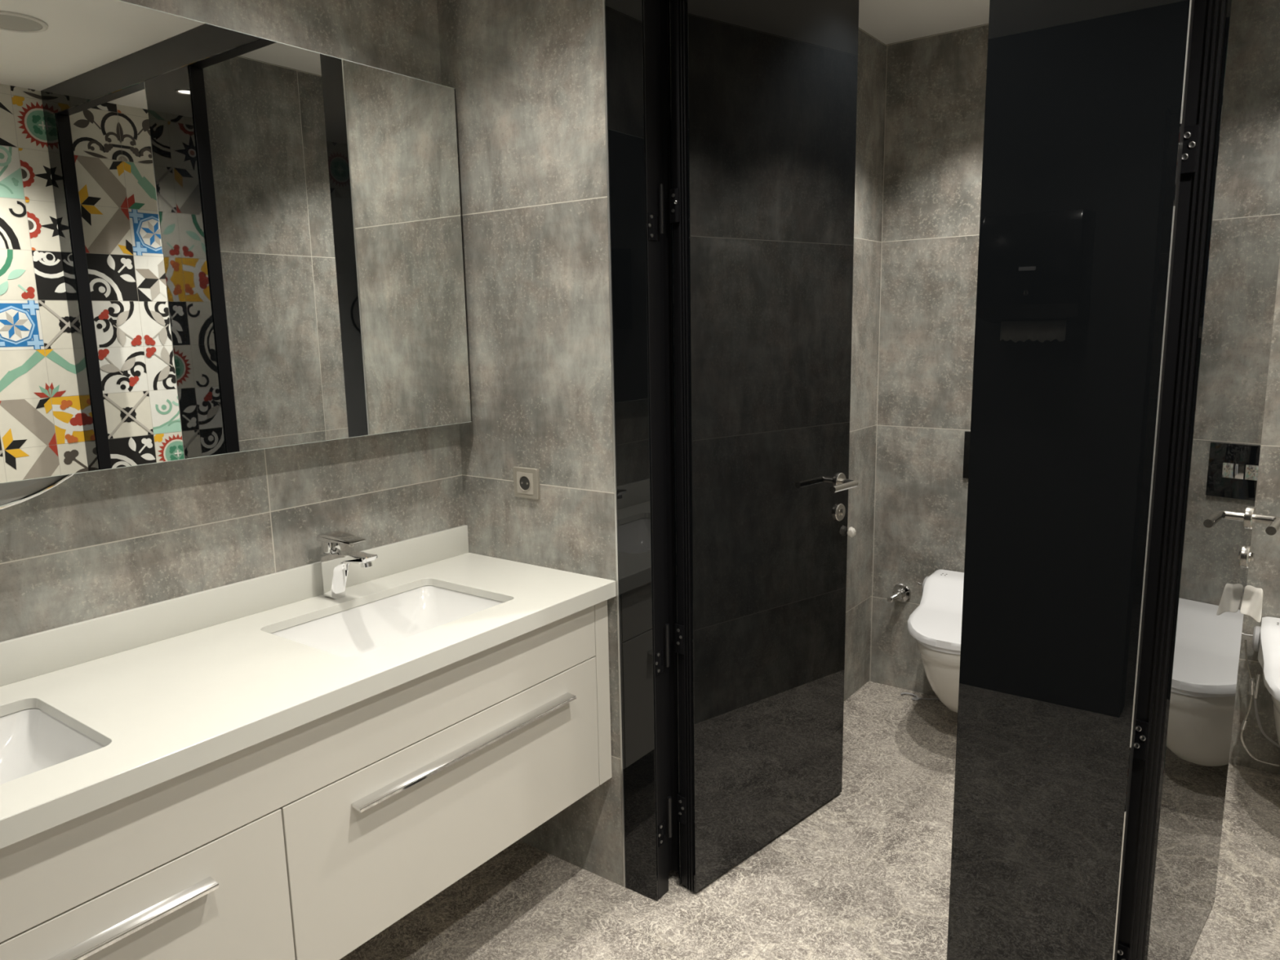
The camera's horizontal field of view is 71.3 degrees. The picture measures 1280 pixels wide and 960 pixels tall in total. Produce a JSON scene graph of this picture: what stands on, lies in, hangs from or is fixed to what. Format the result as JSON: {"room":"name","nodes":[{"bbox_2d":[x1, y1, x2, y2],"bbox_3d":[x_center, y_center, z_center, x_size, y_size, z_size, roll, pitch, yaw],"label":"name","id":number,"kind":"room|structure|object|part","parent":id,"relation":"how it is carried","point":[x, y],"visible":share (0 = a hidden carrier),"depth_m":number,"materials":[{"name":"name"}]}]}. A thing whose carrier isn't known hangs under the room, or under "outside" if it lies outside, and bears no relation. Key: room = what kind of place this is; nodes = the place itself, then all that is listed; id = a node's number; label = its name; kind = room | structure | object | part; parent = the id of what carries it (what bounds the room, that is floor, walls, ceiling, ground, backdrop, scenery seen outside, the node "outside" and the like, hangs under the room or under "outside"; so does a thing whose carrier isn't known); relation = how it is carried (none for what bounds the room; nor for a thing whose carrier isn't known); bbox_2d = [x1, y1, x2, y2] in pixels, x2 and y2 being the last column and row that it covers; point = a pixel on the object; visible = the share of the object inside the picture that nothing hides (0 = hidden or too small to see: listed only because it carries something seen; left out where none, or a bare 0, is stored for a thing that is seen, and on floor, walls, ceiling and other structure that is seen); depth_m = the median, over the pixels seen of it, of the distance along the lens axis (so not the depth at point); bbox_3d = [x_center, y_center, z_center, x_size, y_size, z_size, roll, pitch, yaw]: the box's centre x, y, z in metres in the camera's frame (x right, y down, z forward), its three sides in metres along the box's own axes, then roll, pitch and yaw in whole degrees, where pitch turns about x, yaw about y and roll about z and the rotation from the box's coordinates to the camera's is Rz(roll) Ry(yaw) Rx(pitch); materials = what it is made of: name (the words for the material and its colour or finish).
{"room":"public restroom","nodes":[
{"label":"public restroom","id":0,"kind":"room"},
{"bbox_2d":[0,0,464,641],"bbox_3d":[-1.614,0.075,1.122,0.150,2.474,3.550,6,12,36],"label":"wall","id":1,"kind":"structure","parent":0,"point":[93,544],"depth_m":1.97,"materials":[{"name":"tile"}]},
{"bbox_2d":[0,474,73,510],"bbox_3d":[-1.189,-0.284,1.488,0.043,0.708,0.708,6,12,36],"label":"round disc","id":2,"kind":"object","parent":1,"relation":"attached to","point":[13,493],"visible":0.11,"depth_m":1.61,"materials":[{"name":"silver metal"}]},
{"bbox_2d":[0,524,468,686],"bbox_3d":[-1.038,0.304,1.809,0.012,0.080,1.844,6,12,36],"label":"backsplash","id":3,"kind":"structure","parent":1,"relation":"attached to","point":[31,655],"depth_m":1.91,"materials":[{"name":"white stone"}]},
{"bbox_2d":[0,0,471,483],"bbox_3d":[-1.028,-0.449,1.663,0.070,0.857,1.808,6,12,36],"label":"wall mirror","id":4,"kind":"object","parent":1,"relation":"attached to","point":[215,240],"visible":1,"depth_m":1.81,"materials":[{"name":"silver mirror"}]},
{"bbox_2d":[0,600,612,959],"bbox_3d":[-0.818,0.651,1.710,0.541,0.496,1.841,6,12,36],"label":"vanity cabinet","id":5,"kind":"object","parent":1,"relation":"attached to","point":[311,840],"visible":0.79,"depth_m":1.65,"materials":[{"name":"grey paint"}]},
{"bbox_3d":[-0.874,0.699,1.201,0.026,0.011,0.625,6,12,36],"label":"handle","id":6,"kind":"part","parent":5,"relation":"part of","materials":[{"name":"silver metal"}]},
{"bbox_3d":[-0.900,0.812,1.222,0.020,0.350,0.922,6,12,36],"label":"drawer","id":7,"kind":"part","parent":5,"relation":"part of","materials":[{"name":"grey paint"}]},
{"bbox_2d":[0,524,616,848],"bbox_3d":[-0.824,0.346,1.658,0.541,0.120,1.844,6,12,36],"label":"countertop","id":8,"kind":"structure","parent":5,"relation":"on","point":[171,688],"depth_m":1.71,"materials":[{"name":"white stone"}]},
{"bbox_2d":[0,708,105,784],"bbox_3d":[-1.087,0.516,1.320,0.360,0.128,0.512,6,12,36],"label":"washbasin","id":9,"kind":"object","parent":8,"relation":"in","point":[32,740],"visible":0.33,"depth_m":1.53,"materials":[{"name":"white ceramic"}]},
{"bbox_2d":[316,530,377,599],"bbox_3d":[-0.683,0.207,2.093,0.180,0.158,0.045,6,12,36],"label":"faucet","id":10,"kind":"object","parent":8,"relation":"on","point":[335,562],"visible":1,"depth_m":2.11,"materials":[{"name":"silver metal"}]},
{"bbox_3d":[-0.702,0.138,2.094,0.136,0.020,0.045,6,12,36],"label":"lever","id":11,"kind":"part","parent":10,"relation":"part of","materials":[{"name":"silver metal"}]},
{"bbox_2d":[271,585,502,657],"bbox_3d":[-0.556,0.383,2.031,0.360,0.128,0.512,6,12,36],"label":"washbasin","id":12,"kind":"object","parent":8,"relation":"in","point":[363,628],"visible":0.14,"depth_m":2.17,"materials":[{"name":"white ceramic"}]},
{"bbox_3d":[-0.371,0.679,1.932,0.020,0.350,0.864,6,12,36],"label":"drawer","id":13,"kind":"part","parent":5,"relation":"part of","materials":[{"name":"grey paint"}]},
{"bbox_3d":[-0.346,0.566,1.909,0.026,0.011,0.619,6,12,36],"label":"handle","id":14,"kind":"part","parent":5,"relation":"part of","materials":[{"name":"silver metal"}]},
{"bbox_2d":[436,0,623,886],"bbox_3d":[-0.329,-0.169,2.391,0.694,2.474,0.054,6,12,36],"label":"wall","id":15,"kind":"structure","parent":0,"point":[526,77],"depth_m":2.26,"materials":[{"name":"tile"}]},
{"bbox_2d":[512,466,540,499],"bbox_3d":[-0.302,0.008,2.361,0.087,0.081,0.012,6,12,36],"label":"power socket","id":16,"kind":"object","parent":15,"relation":"attached to","point":[526,480],"visible":1,"depth_m":2.35,"materials":[{"name":"beige plastic"}]},
{"bbox_2d":[602,0,626,888],"bbox_3d":[-0.048,-0.138,2.186,0.006,2.474,0.056,6,12,36],"label":"trim","id":17,"kind":"structure","parent":15,"relation":"attached to","point":[603,1],"depth_m":2.16,"materials":[{"name":"grey metal"}]},
{"bbox_2d":[339,680,1279,959],"bbox_3d":[0.066,1.325,1.270,2.900,0.100,5.400,6,12,36],"label":"floor","id":18,"kind":"structure","parent":0,"point":[864,875],"depth_m":2.35,"materials":[{"name":"grey tile"}]},
{"bbox_2d":[604,0,678,901],"bbox_3d":[0.013,-0.086,2.185,0.101,2.370,0.108,6,12,36],"label":"door frame","id":19,"kind":"structure","parent":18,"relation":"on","point":[637,31],"depth_m":2.14,"materials":[{"name":"black metal"}]},
{"bbox_3d":[-0.001,-0.083,2.166,0.101,2.370,0.048,6,12,36],"label":"frame post","id":20,"kind":"part","parent":19,"relation":"part of","materials":[{"name":"black metal"}]},
{"bbox_2d":[647,0,858,893],"bbox_3d":[0.344,-0.122,2.348,0.132,2.356,0.779,9,14,44],"label":"door","id":21,"kind":"structure","parent":19,"relation":"attached to","point":[763,93],"depth_m":2.32,"materials":[{"name":"black paint"}]},
{"bbox_3d":[0.029,-0.580,2.044,0.002,0.060,0.034,6,12,36],"label":"jamb plate","id":22,"kind":"part","parent":21,"relation":"part of","materials":[{"name":"black metal"}]},
{"bbox_3d":[0.048,0.454,2.224,0.002,0.060,0.034,6,12,36],"label":"jamb plate","id":23,"kind":"part","parent":21,"relation":"part of","materials":[{"name":"black metal"}]},
{"bbox_3d":[0.057,0.912,2.303,0.002,0.060,0.034,6,12,36],"label":"jamb plate","id":24,"kind":"part","parent":21,"relation":"part of","materials":[{"name":"black metal"}]},
{"bbox_3d":[0.330,-0.133,2.417,0.006,2.356,0.702,9,14,44],"label":"glass","id":25,"kind":"part","parent":21,"relation":"part of","materials":[{"name":"black glass"}]},
{"bbox_3d":[0.569,0.015,2.550,0.064,0.020,0.135,9,14,44],"label":"lever handle","id":26,"kind":"part","parent":21,"relation":"part of","materials":[{"name":"silver metal"}]},
{"bbox_2d":[847,526,855,537],"bbox_3d":[0.633,0.155,2.670,0.026,0.034,0.024,6,12,36],"label":"door knob","id":27,"kind":"object","parent":21,"relation":"attached to","point":[851,531],"visible":1,"depth_m":2.66,"materials":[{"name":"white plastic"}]},
{"bbox_2d":[900,692,938,700],"bbox_3d":[1.099,0.857,3.517,0.149,0.010,0.052,5,12,32],"label":"hose","id":28,"kind":"object","parent":18,"relation":"on","point":[917,698],"visible":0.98,"depth_m":3.51,"materials":[{"name":"grey plastic"}]},
{"bbox_2d":[946,0,1194,959],"bbox_3d":[0.756,-0.001,1.613,0.303,2.370,0.056,6,12,36],"label":"door","id":29,"kind":"structure","parent":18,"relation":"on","point":[1086,100],"depth_m":1.58,"materials":[{"name":"black glass"}]},
{"bbox_3d":[0.757,-0.002,1.616,0.301,2.370,0.048,6,12,36],"label":"frame post","id":30,"kind":"part","parent":29,"relation":"part of","materials":[{"name":"black metal"}]},
{"bbox_2d":[1116,0,1279,959],"bbox_3d":[1.195,-0.043,1.801,0.128,2.356,0.708,8,13,42],"label":"door","id":31,"kind":"structure","parent":18,"relation":"on","point":[1227,251],"depth_m":1.68,"materials":[{"name":"black paint"}]},
{"bbox_3d":[1.388,0.098,1.986,0.064,0.020,0.135,8,13,42],"label":"lever handle","id":32,"kind":"part","parent":31,"relation":"part of","materials":[{"name":"silver metal"}]},
{"bbox_2d":[844,27,885,701],"bbox_3d":[0.389,-0.270,2.896,0.144,2.474,1.624,6,12,36],"label":"wall","id":33,"kind":"structure","parent":0,"point":[871,51],"depth_m":3.38,"materials":[{"name":"tile"}]},
{"bbox_2d":[858,0,990,44],"bbox_3d":[0.018,-1.211,0.830,2.900,0.100,5.400,6,12,36],"label":"ceiling","id":34,"kind":"structure","parent":0,"point":[889,21],"depth_m":3.00,"materials":[{"name":"paint"}]},
{"bbox_2d":[868,23,1279,774],"bbox_3d":[1.803,-0.306,2.953,2.350,2.474,0.150,6,12,36],"label":"wall","id":35,"kind":"structure","parent":0,"point":[935,91],"depth_m":3.32,"materials":[{"name":"tile"}]},
{"bbox_2d":[887,583,911,602],"bbox_3d":[1.024,0.455,3.535,0.076,0.076,0.074,6,12,36],"label":"angle valve","id":36,"kind":"object","parent":35,"relation":"attached to","point":[901,593],"visible":1,"depth_m":3.54,"materials":[{"name":"silver metal"}]},
{"bbox_3d":[1.006,0.462,3.532,0.059,0.036,0.031,-4,10,-18],"label":"knob","id":37,"kind":"part","parent":36,"relation":"part of","materials":[{"name":"silver metal"}]},
{"bbox_2d":[907,568,964,712],"bbox_3d":[1.138,0.625,3.167,0.476,0.455,0.571,6,12,36],"label":"toilet","id":38,"kind":"object","parent":35,"relation":"attached to","point":[935,624],"visible":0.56,"depth_m":3.05,"materials":[{"name":"white ceramic"}]},
{"bbox_3d":[1.097,0.408,3.412,0.017,0.080,0.080,6,12,36],"label":"control knob","id":39,"kind":"part","parent":38,"relation":"part of","materials":[{"name":"grey plastic"}]},
{"bbox_3d":[1.155,0.455,3.121,0.424,0.102,0.569,6,12,36],"label":"lid","id":40,"kind":"part","parent":38,"relation":"part of","materials":[{"name":"white plastic"}]},
{"bbox_3d":[1.144,0.518,3.115,0.376,0.018,0.517,6,12,36],"label":"seat","id":41,"kind":"part","parent":38,"relation":"part of","materials":[{"name":"white plastic"}]},
{"bbox_3d":[1.163,0.687,3.166,0.362,0.332,0.560,6,12,36],"label":"bowl","id":42,"kind":"part","parent":38,"relation":"part of","materials":[{"name":"white ceramic"}]},
{"bbox_2d":[962,431,970,478],"bbox_3d":[1.309,-0.084,3.258,0.250,0.176,0.016,6,12,36],"label":"flush plate","id":43,"kind":"object","parent":35,"relation":"attached to","point":[967,433],"visible":0.13,"depth_m":3.32,"materials":[{"name":"black paint"}]},
{"bbox_2d":[1241,616,1279,746],"bbox_3d":[1.976,0.715,2.558,0.476,0.455,0.571,6,12,36],"label":"toilet","id":44,"kind":"object","parent":35,"relation":"attached to","point":[1268,646],"visible":1,"depth_m":2.69,"materials":[{"name":"white ceramic"}]},
{"bbox_3d":[1.935,0.498,2.804,0.017,0.080,0.080,6,12,36],"label":"control knob","id":45,"kind":"part","parent":44,"relation":"part of","materials":[{"name":"grey plastic"}]},
{"bbox_2d":[1240,640,1279,766],"bbox_3d":[1.949,0.699,2.794,0.125,0.390,0.037,4,11,26],"label":"hose","id":46,"kind":"object","parent":44,"relation":"hanging from","point":[1253,691],"visible":1,"depth_m":2.80,"materials":[{"name":"silver metal"}]},
{"bbox_3d":[1.993,0.545,2.512,0.424,0.102,0.569,6,12,36],"label":"lid","id":47,"kind":"part","parent":44,"relation":"part of","materials":[{"name":"white plastic"}]},
{"bbox_3d":[2.002,0.777,2.558,0.362,0.332,0.560,6,12,36],"label":"bowl","id":48,"kind":"part","parent":44,"relation":"part of","materials":[{"name":"white ceramic"}]},
{"bbox_2d":[1240,585,1262,622],"bbox_3d":[1.420,0.287,2.071,0.041,0.072,0.052,6,12,36],"label":"toilet paper roll","id":49,"kind":"object","parent":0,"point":[1252,599],"visible":1,"depth_m":2.07,"materials":[{"name":"white paper"}]}
]}

